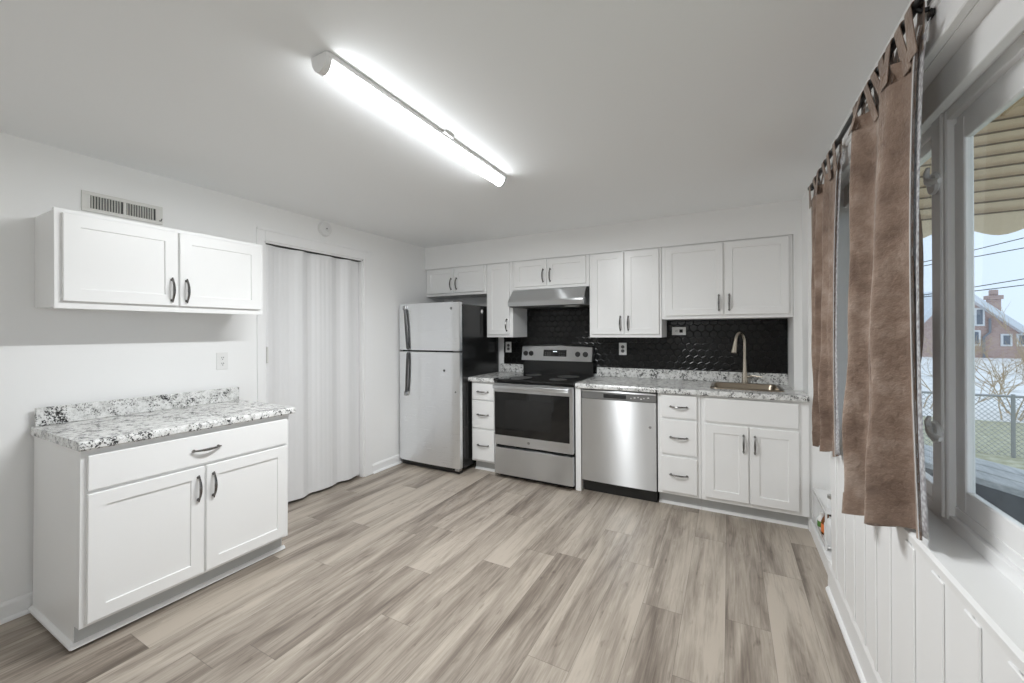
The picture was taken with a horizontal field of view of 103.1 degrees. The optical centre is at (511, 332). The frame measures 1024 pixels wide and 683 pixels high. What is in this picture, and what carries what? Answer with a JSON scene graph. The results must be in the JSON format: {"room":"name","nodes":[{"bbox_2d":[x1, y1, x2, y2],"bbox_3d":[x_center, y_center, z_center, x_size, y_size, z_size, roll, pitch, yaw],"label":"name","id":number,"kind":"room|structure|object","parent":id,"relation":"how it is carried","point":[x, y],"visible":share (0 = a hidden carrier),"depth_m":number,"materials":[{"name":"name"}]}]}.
{"room":"kitchen","nodes":[
{"label":"kitchen","id":0,"kind":"room"},
{"bbox_2d":[0,132,443,602],"bbox_3d":[-2.323,0.210,2.196,0.120,2.305,6.290,0,0,28],"label":"wall","id":1,"kind":"structure","parent":0,"point":[49,357],"depth_m":2.26,"materials":[{"name":"white paint"}]},
{"bbox_2d":[0,591,32,624],"bbox_3d":[-2.783,1.320,1.166,0.026,0.090,4.035,0,0,28],"label":"baseboard","id":2,"kind":"structure","parent":1,"relation":"attached to","point":[14,608],"depth_m":1.94,"materials":[{"name":"white paint"}]},
{"bbox_2d":[81,190,162,224],"bbox_3d":[-2.188,-0.700,2.301,0.027,0.108,0.350,0,0,28],"label":"air vent","id":3,"kind":"object","parent":1,"relation":"in","point":[94,202],"visible":1,"depth_m":2.29,"materials":[{"name":"silver metal"}]},
{"bbox_2d":[35,387,238,426],"bbox_3d":[-2.108,0.420,2.397,0.019,0.090,0.934,0,-1,28],"label":"backsplash","id":4,"kind":"structure","parent":1,"relation":"attached to","point":[59,414],"depth_m":2.29,"materials":[{"name":"stone"}]},
{"bbox_2d":[34,207,262,314],"bbox_3d":[-1.974,-0.339,2.317,0.384,0.460,0.936,0,0,28],"label":"upper cabinet","id":5,"kind":"object","parent":1,"relation":"attached to","point":[84,261],"visible":1,"depth_m":2.10,"materials":[{"name":"white paint"}]},
{"bbox_2d":[216,352,227,369],"bbox_3d":[-1.957,0.195,2.747,0.009,0.116,0.072,0,0,28],"label":"wall outlet","id":6,"kind":"object","parent":1,"relation":"attached to","point":[221,357],"visible":1,"depth_m":2.74,"materials":[{"name":"white plastic"}]},
{"bbox_2d":[266,243,360,501],"bbox_3d":[-1.633,0.337,3.420,0.066,2.001,0.897,0,0,28],"label":"door","id":7,"kind":"structure","parent":1,"relation":"in","point":[312,300],"depth_m":3.41,"materials":[{"name":"white fabric"}]},
{"bbox_2d":[256,226,372,476],"bbox_3d":[-1.645,0.296,3.447,0.140,2.127,1.072,0,0,28],"label":"trim","id":8,"kind":"structure","parent":1,"relation":"attached to","point":[263,235],"depth_m":3.81,"materials":[{"name":"white paint"}]},
{"bbox_2d":[318,222,331,236],"bbox_3d":[-1.576,-0.873,3.441,0.037,0.124,0.124,0,0,28],"label":"smoke detector","id":9,"kind":"object","parent":1,"relation":"attached to","point":[324,228],"visible":1,"depth_m":3.42,"materials":[{"name":"white plastic"}]},
{"bbox_2d":[373,454,402,473],"bbox_3d":[-1.064,1.311,4.393,0.026,0.090,1.134,0,0,28],"label":"baseboard","id":10,"kind":"structure","parent":1,"relation":"attached to","point":[387,463],"depth_m":4.05,"materials":[{"name":"white paint"}]},
{"bbox_2d":[0,462,859,682],"bbox_3d":[-1.080,1.406,1.509,4.708,0.100,6.440,0,0,28],"label":"floor","id":11,"kind":"structure","parent":0,"point":[402,572],"depth_m":2.04,"materials":[{"name":"plastic"}]},
{"bbox_2d":[28,415,287,650],"bbox_3d":[-1.839,0.927,2.237,0.639,0.850,0.943,0,-1,28],"label":"base cabinet","id":12,"kind":"object","parent":11,"relation":"on","point":[122,533],"visible":0.98,"depth_m":1.93,"materials":[{"name":"white paint"}]},
{"bbox_2d":[31,387,295,451],"bbox_3d":[-1.843,0.438,2.252,0.623,0.128,0.952,0,-1,28],"label":"countertop","id":13,"kind":"structure","parent":12,"relation":"on","point":[79,427],"depth_m":2.15,"materials":[{"name":"stone"}]},
{"bbox_2d":[399,300,498,473],"bbox_3d":[-0.661,0.527,4.318,0.752,1.655,0.792,0,0,28],"label":"refrigerator","id":14,"kind":"object","parent":11,"relation":"on","point":[443,344],"visible":0.98,"depth_m":3.98,"materials":[{"name":"metal"}]},
{"bbox_2d":[472,381,496,471],"bbox_3d":[-0.139,0.914,4.162,0.277,0.874,0.661,0,0,28],"label":"base cabinet","id":15,"kind":"object","parent":11,"relation":"on","point":[483,433],"visible":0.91,"depth_m":3.90,"materials":[{"name":"white paint"}]},
{"bbox_2d":[468,363,522,382],"bbox_3d":[-0.144,0.413,4.174,0.297,0.128,0.645,0,0,28],"label":"countertop","id":16,"kind":"structure","parent":15,"relation":"on","point":[505,369],"depth_m":4.28,"materials":[{"name":"stone"}]},
{"bbox_2d":[492,345,594,487],"bbox_3d":[0.316,0.741,3.876,0.782,1.216,0.707,0,0,28],"label":"range","id":17,"kind":"object","parent":11,"relation":"on","point":[535,415],"visible":0.98,"depth_m":3.65,"materials":[{"name":"silver metal"}]},
{"bbox_2d":[493,373,593,385],"bbox_3d":[0.312,0.441,3.872,0.782,0.024,0.606,0,0,28],"label":"cooktop","id":18,"kind":"object","parent":17,"relation":"in","point":[523,379],"depth_m":3.75,"materials":[{"name":"black glass"}]},
{"bbox_2d":[575,388,583,490],"bbox_3d":[0.710,0.910,3.730,0.047,0.874,0.626,0,0,28],"label":"filler panel","id":19,"kind":"object","parent":11,"relation":"on","point":[578,393],"visible":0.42,"depth_m":3.45,"materials":[{"name":"white paint"}]},
{"bbox_2d":[581,388,658,502],"bbox_3d":[0.994,0.911,3.558,0.601,0.868,0.602,0,0,28],"label":"dishwasher","id":20,"kind":"object","parent":11,"relation":"on","point":[620,428],"visible":0.98,"depth_m":3.29,"materials":[{"name":"silver metal"}]},
{"bbox_2d":[658,393,701,509],"bbox_3d":[1.401,0.906,3.342,0.305,0.874,0.661,0,0,28],"label":"base cabinet","id":21,"kind":"object","parent":11,"relation":"on","point":[679,416],"visible":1,"depth_m":3.08,"materials":[{"name":"white paint"}]},
{"bbox_2d":[701,396,808,528],"bbox_3d":[1.827,0.904,3.115,0.656,0.874,0.661,0,0,28],"label":"base cabinet","id":22,"kind":"object","parent":11,"relation":"on","point":[755,452],"visible":0.98,"depth_m":2.85,"materials":[{"name":"white paint"}]},
{"bbox_2d":[575,367,809,402],"bbox_3d":[1.402,0.405,3.350,1.622,0.128,0.645,0,0,28],"label":"countertop","id":23,"kind":"structure","parent":22,"relation":"on","point":[683,382],"depth_m":3.38,"materials":[{"name":"stone"}]},
{"bbox_2d":[731,332,762,382],"bbox_3d":[1.889,0.211,3.330,0.265,0.429,0.128,0,0,-8],"label":"faucet","id":24,"kind":"object","parent":23,"relation":"on","point":[745,377],"visible":0.96,"depth_m":3.35,"materials":[{"name":"silver metal"}]},
{"bbox_2d":[710,382,784,391],"bbox_3d":[1.813,0.506,3.163,0.482,0.177,0.404,0,0,28],"label":"sink","id":25,"kind":"object","parent":23,"relation":"in","point":[717,385],"visible":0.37,"depth_m":3.27,"materials":[{"name":"silver metal"}]},
{"bbox_2d":[0,0,910,247],"bbox_3d":[-1.093,-0.999,1.509,4.708,0.100,6.440,0,0,28],"label":"ceiling","id":26,"kind":"structure","parent":0,"point":[592,112],"depth_m":1.65,"materials":[{"name":"white paint"}]},
{"bbox_2d":[311,51,506,186],"bbox_3d":[-0.355,-0.920,1.937,0.096,0.066,1.260,0,0,28],"label":"ceiling light","id":27,"kind":"object","parent":26,"relation":"attached to","point":[326,64],"visible":1,"depth_m":1.68,"materials":[{"name":"white plastic"}]},
{"bbox_2d":[444,297,596,376],"bbox_3d":[0.718,0.306,4.112,3.444,2.082,0.050,0,0,28],"label":"wall","id":28,"kind":"structure","parent":0,"point":[479,301],"depth_m":4.63,"materials":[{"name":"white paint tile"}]},
{"bbox_2d":[427,264,486,298],"bbox_3d":[-0.554,-0.551,4.539,0.796,0.306,0.379,0,0,28],"label":"upper cabinet","id":29,"kind":"object","parent":28,"relation":"attached to","point":[465,281],"visible":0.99,"depth_m":4.39,"materials":[{"name":"white paint"}]},
{"bbox_2d":[487,262,526,336],"bbox_3d":[-0.063,-0.327,4.278,0.307,0.760,0.379,0,0,28],"label":"upper cabinet","id":30,"kind":"object","parent":28,"relation":"attached to","point":[503,320],"visible":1,"depth_m":4.15,"materials":[{"name":"white paint"}]},
{"bbox_2d":[506,342,510,351],"bbox_3d":[-0.039,0.165,4.473,0.072,0.116,0.009,0,0,28],"label":"wall outlet","id":31,"kind":"object","parent":28,"relation":"attached to","point":[508,344],"visible":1,"depth_m":4.47,"materials":[{"name":"white plastic"}]},
{"bbox_2d":[500,363,522,371],"bbox_3d":[0.003,0.392,4.450,0.297,0.088,0.019,0,0,28],"label":"backsplash","id":32,"kind":"structure","parent":28,"relation":"attached to","point":[503,367],"depth_m":4.44,"materials":[{"name":"stone"}]},
{"bbox_2d":[513,254,589,290],"bbox_3d":[0.421,-0.565,4.019,0.787,0.290,0.379,0,0,28],"label":"upper cabinet","id":33,"kind":"object","parent":28,"relation":"attached to","point":[568,271],"visible":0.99,"depth_m":3.87,"materials":[{"name":"white paint"}]},
{"bbox_2d":[508,287,589,308],"bbox_3d":[0.399,-0.327,3.995,0.760,0.178,0.444,0,0,28],"label":"range hood","id":34,"kind":"object","parent":33,"relation":"attached to","point":[572,297],"visible":0.96,"depth_m":3.82,"materials":[{"name":"silver metal"}]},
{"bbox_2d":[619,343,626,354],"bbox_3d":[1.059,0.161,3.888,0.072,0.116,0.009,0,0,28],"label":"wall outlet","id":35,"kind":"object","parent":28,"relation":"attached to","point":[622,346],"visible":1,"depth_m":3.88,"materials":[{"name":"white plastic"}]},
{"bbox_2d":[589,247,666,337],"bbox_3d":[1.047,-0.333,3.687,0.622,0.760,0.379,0,0,28],"label":"upper cabinet","id":36,"kind":"object","parent":28,"relation":"attached to","point":[626,286],"visible":1,"depth_m":3.54,"materials":[{"name":"white paint"}]},
{"bbox_2d":[504,307,787,373],"bbox_3d":[1.067,-0.013,3.893,2.618,0.845,0.007,0,0,28],"label":"backsplash","id":37,"kind":"structure","parent":28,"relation":"attached to","point":[706,345],"depth_m":3.66,"materials":[{"name":"black tile"}]},
{"bbox_2d":[672,327,685,334],"bbox_3d":[1.499,-0.009,3.652,0.116,0.072,0.010,0,0,28],"label":"wall outlet","id":38,"kind":"object","parent":28,"relation":"attached to","point":[675,330],"visible":1,"depth_m":3.65,"materials":[{"name":"white plastic"}]},
{"bbox_2d":[597,367,787,384],"bbox_3d":[1.528,0.384,3.638,1.564,0.088,0.019,0,0,28],"label":"backsplash","id":39,"kind":"structure","parent":28,"relation":"attached to","point":[718,376],"depth_m":3.59,"materials":[{"name":"stone"}]},
{"bbox_2d":[662,235,792,319],"bbox_3d":[1.726,-0.412,3.325,0.912,0.608,0.379,0,0,28],"label":"upper cabinet","id":40,"kind":"object","parent":28,"relation":"attached to","point":[752,278],"visible":1,"depth_m":3.16,"materials":[{"name":"white paint"}]},
{"bbox_2d":[425,232,794,317],"bbox_3d":[0.545,-0.406,3.784,3.454,0.628,0.006,0,0,28],"label":"trim","id":41,"kind":"structure","parent":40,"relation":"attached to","point":[793,233],"depth_m":3.35,"materials":[{"name":"white paint"}]},
{"bbox_2d":[425,199,801,269],"bbox_3d":[0.704,-0.837,3.923,3.608,0.243,0.391,0,0,28],"label":"soffit","id":42,"kind":"structure","parent":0,"point":[786,216],"depth_m":3.52,"materials":[{"name":"white paint"}]},
{"bbox_2d":[788,189,829,530],"bbox_3d":[2.171,0.187,3.003,0.164,2.305,0.640,0,0,28],"label":"wall","id":43,"kind":"structure","parent":0,"point":[800,374],"depth_m":2.80,"materials":[{"name":"white paint"}]},
{"bbox_2d":[810,519,831,574],"bbox_3d":[1.888,1.298,2.403,0.109,0.085,0.690,0,0,28],"label":"trim","id":44,"kind":"structure","parent":43,"relation":"attached to","point":[825,556],"depth_m":2.42,"materials":[{"name":"white paint"}]},
{"bbox_2d":[812,486,831,551],"bbox_3d":[1.931,1.137,2.487,0.096,0.237,0.412,0,0,28],"label":"storage rack","id":45,"kind":"object","parent":44,"relation":"on","point":[821,495],"visible":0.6,"depth_m":2.51,"materials":[{"name":"white plastic"}]},
{"bbox_2d":[817,511,824,528],"bbox_3d":[1.944,1.177,2.548,0.050,0.100,0.049,0,0,28],"label":"bottle","id":46,"kind":"object","parent":45,"relation":"on","point":[821,513],"visible":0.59,"depth_m":2.54,"materials":[{"name":"white plastic"}]},
{"bbox_2d":[812,486,830,514],"bbox_3d":[1.931,1.030,2.487,0.096,0.022,0.412,0,0,28],"label":"shelf","id":47,"kind":"object","parent":45,"relation":"attached to","point":[821,495],"depth_m":2.54,"materials":[{"name":"white plastic"}]},
{"bbox_2d":[812,516,831,548],"bbox_3d":[1.932,1.224,2.487,0.096,0.022,0.412,0,0,28],"label":"shelf","id":48,"kind":"object","parent":45,"relation":"attached to","point":[814,520],"depth_m":2.44,"materials":[{"name":"white plastic"}]},
{"bbox_2d":[821,514,828,534],"bbox_3d":[1.908,1.142,2.465,0.058,0.170,0.057,0,0,28],"label":"bottle","id":49,"kind":"object","parent":45,"relation":"on","point":[823,517],"visible":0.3,"depth_m":2.46,"materials":[{"name":"brown"}]},
{"bbox_2d":[824,515,831,544],"bbox_3d":[1.863,1.135,2.370,0.072,0.184,0.071,0,0,28],"label":"bottle","id":50,"kind":"object","parent":45,"relation":"on","point":[829,540],"visible":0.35,"depth_m":2.35,"materials":[{"name":"white plastic"}]},
{"bbox_2d":[827,494,830,508],"bbox_3d":[1.878,0.994,2.379,0.060,0.077,0.059,0,0,28],"label":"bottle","id":51,"kind":"object","parent":45,"relation":"on","point":[828,495],"visible":0.38,"depth_m":2.38,"materials":[{"name":"white plastic"}]},
{"bbox_2d":[829,0,998,538],"bbox_3d":[0.906,0.193,0.476,0.210,2.305,6.290,0,0,28],"label":"wall","id":52,"kind":"structure","parent":0,"point":[981,8],"depth_m":1.04,"materials":[{"name":"white paint"}]},
{"bbox_2d":[825,560,882,682],"bbox_3d":[0.493,1.273,-0.055,0.030,0.150,4.960,0,0,28],"label":"baseboard","id":53,"kind":"structure","parent":52,"relation":"attached to","point":[863,662],"depth_m":1.72,"materials":[{"name":"white paint"}]},
{"bbox_2d":[808,0,934,190],"bbox_3d":[0.931,-0.794,0.861,0.047,0.052,3.264,0,0,28],"label":"curtain rod","id":54,"kind":"object","parent":52,"relation":"attached to","point":[916,7],"visible":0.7,"depth_m":1.25,"materials":[{"name":"black metal"}]},
{"bbox_2d":[809,139,843,456],"bbox_3d":[1.515,-0.120,1.972,0.085,1.401,0.706,0,0,28],"label":"curtain","id":55,"kind":"object","parent":54,"relation":"hanging from","point":[824,205],"visible":1,"depth_m":1.93,"materials":[{"name":"fabric"}]},
{"bbox_2d":[842,0,930,539],"bbox_3d":[1.146,-0.075,1.222,0.160,1.489,0.634,0,0,28],"label":"curtain","id":56,"kind":"object","parent":54,"relation":"hanging from","point":[883,436],"visible":0.98,"depth_m":1.19,"materials":[{"name":"fabric"}]},
{"bbox_2d":[823,0,1023,673],"bbox_3d":[0.983,-0.100,0.723,0.184,1.410,3.080,0,0,28],"label":"window","id":57,"kind":"structure","parent":52,"relation":"in","point":[976,548],"depth_m":1.11,"materials":[{"name":"white paint"}]},
{"bbox_2d":[831,451,1023,682],"bbox_3d":[0.483,0.903,-0.085,0.015,0.610,4.894,0,0,28],"label":"wainscoting","id":58,"kind":"structure","parent":52,"relation":"attached to","point":[913,627],"depth_m":1.22,"materials":[{"name":"white paint"}]},
{"bbox_2d":[919,96,1023,237],"bbox_3d":[1.654,-0.818,0.165,1.402,0.645,4.250,0,0,28],"label":"awning","id":59,"kind":"object","parent":52,"relation":"attached to","point":[999,146],"visible":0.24,"depth_m":2.08,"materials":[{"name":"metal"}]},
{"label":"outside","id":60,"kind":"structure","parent":0,"visible":0},
{"bbox_2d":[924,238,1022,261],"bbox_3d":[19.796,-3.922,13.803,16.008,4.082,0.029,0,0,28],"label":"overhead wire","id":61,"kind":"object","parent":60,"point":[1019,238],"visible":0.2,"depth_m":14.89,"materials":[{"name":"grey"}]},
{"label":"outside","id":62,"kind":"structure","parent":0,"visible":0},
{"bbox_2d":[924,248,1022,265],"bbox_3d":[19.798,-3.433,13.803,16.005,2.823,0.029,0,0,28],"label":"overhead wire","id":63,"kind":"object","parent":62,"point":[1018,248],"visible":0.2,"depth_m":14.91,"materials":[{"name":"grey"}]},
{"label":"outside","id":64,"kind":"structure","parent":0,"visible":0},
{"bbox_2d":[924,279,1022,294],"bbox_3d":[19.804,-2.336,13.803,16.006,2.949,0.029,0,0,28],"label":"overhead wire","id":65,"kind":"object","parent":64,"point":[1018,279],"visible":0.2,"depth_m":14.90,"materials":[{"name":"grey"}]},
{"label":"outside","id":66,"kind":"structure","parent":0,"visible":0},
{"bbox_2d":[924,285,1023,296],"bbox_3d":[19.806,-2.026,13.803,16.004,2.067,0.029,0,0,28],"label":"overhead wire","id":67,"kind":"object","parent":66,"point":[1017,285],"visible":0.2,"depth_m":14.89,"materials":[{"name":"grey"}]},
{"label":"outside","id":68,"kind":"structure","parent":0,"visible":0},
{"bbox_2d":[923,417,1023,469],"bbox_3d":[15.676,2.368,-3.245,29.300,0.200,21.000,0,0,28],"label":"lawn","id":69,"kind":"structure","parent":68,"point":[1018,462],"depth_m":8.39,"materials":[{"name":"green plant"}]},
{"bbox_2d":[922,391,1023,457],"bbox_3d":[12.812,1.703,5.530,13.600,1.160,0.060,0,0,28],"label":"fence","id":70,"kind":"object","parent":69,"relation":"on","point":[1012,397],"visible":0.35,"depth_m":7.51,"materials":[{"name":"grey"}]},
{"bbox_2d":[924,444,1023,524],"bbox_3d":[2.687,1.554,1.983,0.395,1.565,2.401,0,0,-3],"label":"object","id":71,"kind":"structure","parent":69,"relation":"on","point":[1002,486],"depth_m":2.13,"materials":[{"name":"grey wood"}]},
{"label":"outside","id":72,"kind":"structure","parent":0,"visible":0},
{"bbox_2d":[921,357,1023,422],"bbox_3d":[89.998,1.654,51.205,109.300,0.950,145.000,0,0,28],"label":"snow","id":73,"kind":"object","parent":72,"point":[1019,391],"depth_m":14.95,"materials":[{"name":"white snow"}]},
{"bbox_2d":[921,299,1023,420],"bbox_3d":[12.723,0.684,10.639,7.321,3.224,3.285,0,0,28],"label":"shrub","id":74,"kind":"object","parent":73,"relation":"on","point":[1003,376],"visible":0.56,"depth_m":10.74,"materials":[{"name":"beige plant"}]},
{"bbox_2d":[922,290,1023,357],"bbox_3d":[29.569,-0.251,27.786,7.317,4.893,9.750,0,0,28],"label":"house","id":75,"kind":"structure","parent":73,"relation":"on","point":[986,324],"depth_m":23.67,"materials":[{"name":"brick"}]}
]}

